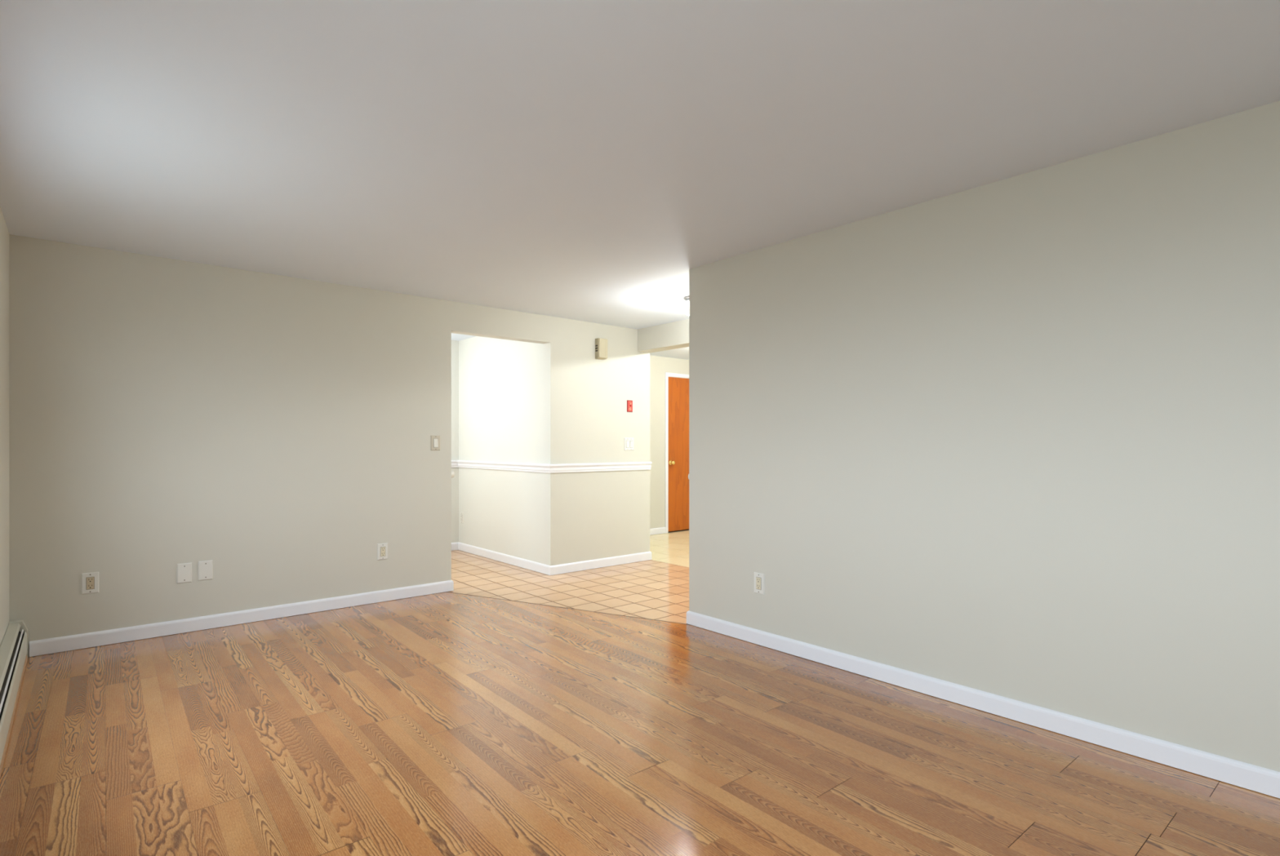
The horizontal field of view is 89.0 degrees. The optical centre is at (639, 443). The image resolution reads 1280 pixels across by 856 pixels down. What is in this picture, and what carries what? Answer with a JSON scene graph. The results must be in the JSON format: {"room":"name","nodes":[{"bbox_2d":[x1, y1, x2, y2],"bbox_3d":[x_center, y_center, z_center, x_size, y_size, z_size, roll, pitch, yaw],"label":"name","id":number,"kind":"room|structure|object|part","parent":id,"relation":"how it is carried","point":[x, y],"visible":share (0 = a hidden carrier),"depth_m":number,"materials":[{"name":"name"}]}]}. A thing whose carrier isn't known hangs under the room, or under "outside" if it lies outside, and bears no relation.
{"room":"empty living room","nodes":[
{"label":"empty living room","id":0,"kind":"room"},
{"bbox_2d":[0,206,8,646],"bbox_3d":[-1.369,-0.007,1.082,0.115,2.404,6.158,0,0,-41],"label":"wall","id":1,"kind":"structure","parent":0,"point":[4,233],"depth_m":3.18,"materials":[{"name":"paint"}]},
{"bbox_2d":[0,619,28,778],"bbox_3d":[-1.645,1.040,1.546,0.074,0.206,5.091,0,0,-41],"label":"baseboard heater","id":2,"kind":"object","parent":1,"relation":"attached to","point":[14,648],"visible":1,"depth_m":2.85,"materials":[{"name":"metal"}]},
{"bbox_2d":[0,623,20,692],"bbox_3d":[-1.651,1.034,1.534,0.044,0.183,5.081,0,0,-41],"label":"hood","id":3,"kind":"object","parent":2,"relation":"attached to","point":[10,648],"depth_m":2.97,"materials":[{"name":"beige metal"}]},
{"bbox_2d":[8,234,551,657],"bbox_3d":[-2.139,-0.007,4.563,3.502,2.404,0.115,0,0,-41],"label":"wall","id":4,"kind":"structure","parent":0,"point":[276,431],"depth_m":4.04,"materials":[{"name":"paint"}]},
{"bbox_2d":[81,572,98,594],"bbox_3d":[-3.089,0.784,3.660,0.076,0.118,0.009,0,0,-41],"label":"wall outlet","id":5,"kind":"object","parent":4,"relation":"attached to","point":[90,581],"visible":1,"depth_m":3.66,"materials":[{"name":"white plastic"}]},
{"bbox_2d":[86,577,94,590],"bbox_3d":[-3.088,0.784,3.659,0.036,0.069,0.004,0,0,-41],"label":"receptacle","id":6,"kind":"object","parent":5,"relation":"attached to","point":[90,580],"depth_m":3.66,"materials":[{"name":"beige plastic"}]},
{"bbox_2d":[177,562,191,583],"bbox_3d":[-2.759,0.784,3.945,0.076,0.119,0.008,0,0,-41],"label":"blank plate","id":7,"kind":"object","parent":4,"relation":"attached to","point":[184,570],"visible":1,"depth_m":3.94,"materials":[{"name":"white plastic"}]},
{"bbox_2d":[198,560,213,581],"bbox_3d":[-2.678,0.781,4.016,0.076,0.119,0.008,0,0,-41],"label":"blank plate","id":8,"kind":"object","parent":4,"relation":"attached to","point":[205,567],"visible":1,"depth_m":4.01,"materials":[{"name":"white plastic"}]},
{"bbox_2d":[29,580,453,657],"bbox_3d":[-2.403,1.102,4.326,2.409,0.081,0.127,0,0,-41],"label":"baseboard","id":9,"kind":"structure","parent":4,"relation":"attached to","point":[55,645],"depth_m":4.06,"materials":[{"name":"white wood"}]},
{"bbox_2d":[377,542,387,560],"bbox_3d":[-1.863,0.782,4.720,0.076,0.118,0.009,0,0,-41],"label":"wall outlet","id":10,"kind":"object","parent":4,"relation":"attached to","point":[382,548],"visible":1,"depth_m":4.71,"materials":[{"name":"white plastic"}]},
{"bbox_2d":[380,546,385,556],"bbox_3d":[-1.862,0.782,4.719,0.036,0.069,0.004,0,0,-41],"label":"receptacle","id":11,"kind":"object","parent":10,"relation":"attached to","point":[382,548],"depth_m":4.72,"materials":[{"name":"beige plastic"}]},
{"bbox_2d":[431,435,439,450],"bbox_3d":[-1.561,-0.005,4.979,0.076,0.116,0.012,0,0,-41],"label":"light switch","id":12,"kind":"object","parent":4,"relation":"attached to","point":[435,440],"visible":1,"depth_m":4.97,"materials":[{"name":"beige plastic"}]},
{"bbox_2d":[451,340,458,542],"bbox_3d":[-2.507,-0.007,6.626,3.676,2.404,0.115,0,0,-41],"label":"wall","id":13,"kind":"structure","parent":0,"point":[455,344],"depth_m":7.00,"materials":[{"name":"paint"}]},
{"bbox_2d":[451,460,652,473],"bbox_3d":[-1.882,0.217,6.286,4.004,0.078,1.488,0,0,-4],"label":"trim","id":14,"kind":"structure","parent":13,"relation":"attached to","point":[521,467],"depth_m":6.08,"materials":[{"name":"white wood"}]},
{"bbox_2d":[458,316,649,565],"bbox_3d":[-0.928,-0.007,6.725,1.158,2.404,1.801,0,0,-41],"label":"wall pier","id":15,"kind":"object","parent":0,"point":[553,402],"visible":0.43,"depth_m":6.09,"materials":[{"name":"paint"}]},
{"bbox_2d":[460,512,463,524],"bbox_3d":[-1.907,0.793,6.965,0.009,0.118,0.076,0,0,-41],"label":"wall outlet","id":16,"kind":"object","parent":15,"relation":"attached to","point":[461,513],"visible":1,"depth_m":6.95,"materials":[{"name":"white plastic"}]},
{"bbox_2d":[595,337,607,359],"bbox_3d":[-0.354,-0.873,5.988,0.101,0.184,0.065,0,0,-41],"label":"door chime","id":17,"kind":"object","parent":15,"relation":"attached to","point":[601,344],"visible":1,"depth_m":5.96,"materials":[{"name":"beige plastic"}]},
{"bbox_2d":[623,438,634,450],"bbox_3d":[-0.102,0.005,6.241,0.122,0.122,0.012,0,0,-41],"label":"light switch","id":18,"kind":"object","parent":15,"relation":"attached to","point":[628,443],"visible":1,"depth_m":6.23,"materials":[{"name":"white plastic"}]},
{"bbox_2d":[626,400,632,412],"bbox_3d":[-0.092,-0.360,6.244,0.071,0.114,0.020,0,0,-41],"label":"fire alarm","id":19,"kind":"object","parent":15,"relation":"attached to","point":[629,403],"visible":1,"depth_m":6.24,"materials":[{"name":"red plastic"}]},
{"bbox_2d":[0,0,1279,359],"bbox_3d":[0.703,-1.169,4.141,7.250,0.120,8.074,0,0,-41],"label":"ceiling","id":20,"kind":"structure","parent":0,"point":[568,159],"depth_m":2.21,"materials":[{"name":"paint"}]},
{"bbox_2d":[683,295,688,315],"bbox_3d":[0.414,-1.038,4.940,0.168,0.143,0.168,0,0,-41],"label":"ceiling lamp","id":21,"kind":"object","parent":20,"relation":"attached to","point":[686,298],"visible":0.22,"depth_m":4.90,"materials":[{"name":"white glass"}]},
{"bbox_3d":[0.414,-1.020,4.940,0.164,0.107,0.164,0,0,-41],"label":"lamp shade","id":22,"kind":"part","parent":21,"relation":"part of","materials":[{"name":"white glass"}]},
{"bbox_2d":[0,530,1279,855],"bbox_3d":[0.706,1.175,4.130,7.050,0.060,7.864,0,0,-41],"label":"floor","id":23,"kind":"structure","parent":0,"point":[446,723],"depth_m":2.42,"materials":[{"name":"brown wood"}]},
{"bbox_2d":[451,542,652,575],"bbox_3d":[-1.853,1.102,5.917,3.639,0.081,1.814,0,0,-41],"label":"baseboard","id":24,"kind":"object","parent":23,"relation":"on","point":[624,559],"visible":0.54,"depth_m":6.09,"materials":[{"name":"white wood"}]},
{"bbox_2d":[637,319,688,352],"bbox_3d":[1.163,-1.052,5.067,0.162,0.314,3.443,0,0,-41],"label":"beam","id":25,"kind":"structure","parent":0,"point":[672,335],"depth_m":6.04,"materials":[{"name":"paint"}]},
{"bbox_2d":[649,355,688,528],"bbox_3d":[0.192,-0.007,8.294,2.589,2.404,0.115,0,0,-41],"label":"wall","id":26,"kind":"structure","parent":0,"point":[659,366],"depth_m":8.25,"materials":[{"name":"paint"}]},
{"bbox_2d":[649,527,665,535],"bbox_3d":[-0.206,1.104,7.865,1.400,0.078,0.013,0,0,-41],"label":"baseboard","id":27,"kind":"structure","parent":26,"relation":"attached to","point":[661,530],"depth_m":8.23,"materials":[{"name":"white wood"}]},
{"bbox_2d":[665,372,688,533],"bbox_3d":[0.625,0.132,8.629,0.855,2.087,0.175,0,0,-41],"label":"door","id":28,"kind":"structure","parent":26,"relation":"in","point":[677,385],"depth_m":8.49,"materials":[{"name":"brown wood"}]},
{"bbox_3d":[0.416,0.245,8.380,0.062,0.062,0.072,0,0,-41],"label":"handle","id":29,"kind":"part","parent":28,"relation":"part of","materials":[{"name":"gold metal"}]},
{"bbox_3d":[0.605,1.154,8.652,0.785,0.042,0.114,0,0,-41],"label":"sill","id":30,"kind":"part","parent":28,"relation":"part of","materials":[{"name":"black"}]},
{"bbox_2d":[688,101,1279,772],"bbox_3d":[1.722,-0.007,2.596,0.115,2.404,4.175,0,0,-41],"label":"wall","id":31,"kind":"structure","parent":0,"point":[1017,437],"depth_m":2.66,"materials":[{"name":"paint"}]},
{"bbox_2d":[754,572,764,595],"bbox_3d":[0.677,0.796,3.710,0.009,0.118,0.076,0,0,-41],"label":"wall outlet","id":32,"kind":"object","parent":31,"relation":"attached to","point":[759,579],"visible":1,"depth_m":3.70,"materials":[{"name":"white plastic"}]},
{"bbox_2d":[755,577,760,590],"bbox_3d":[0.675,0.796,3.708,0.004,0.069,0.036,0,0,-41],"label":"receptacle","id":33,"kind":"object","parent":32,"relation":"attached to","point":[757,579],"depth_m":3.71,"materials":[{"name":"beige plastic"}]},
{"bbox_2d":[686,611,1279,798],"bbox_3d":[1.717,1.102,2.601,0.141,0.081,4.188,0,0,-41],"label":"baseboard","id":34,"kind":"structure","parent":31,"relation":"attached to","point":[1263,780],"depth_m":2.65,"materials":[{"name":"white wood"}]}
]}

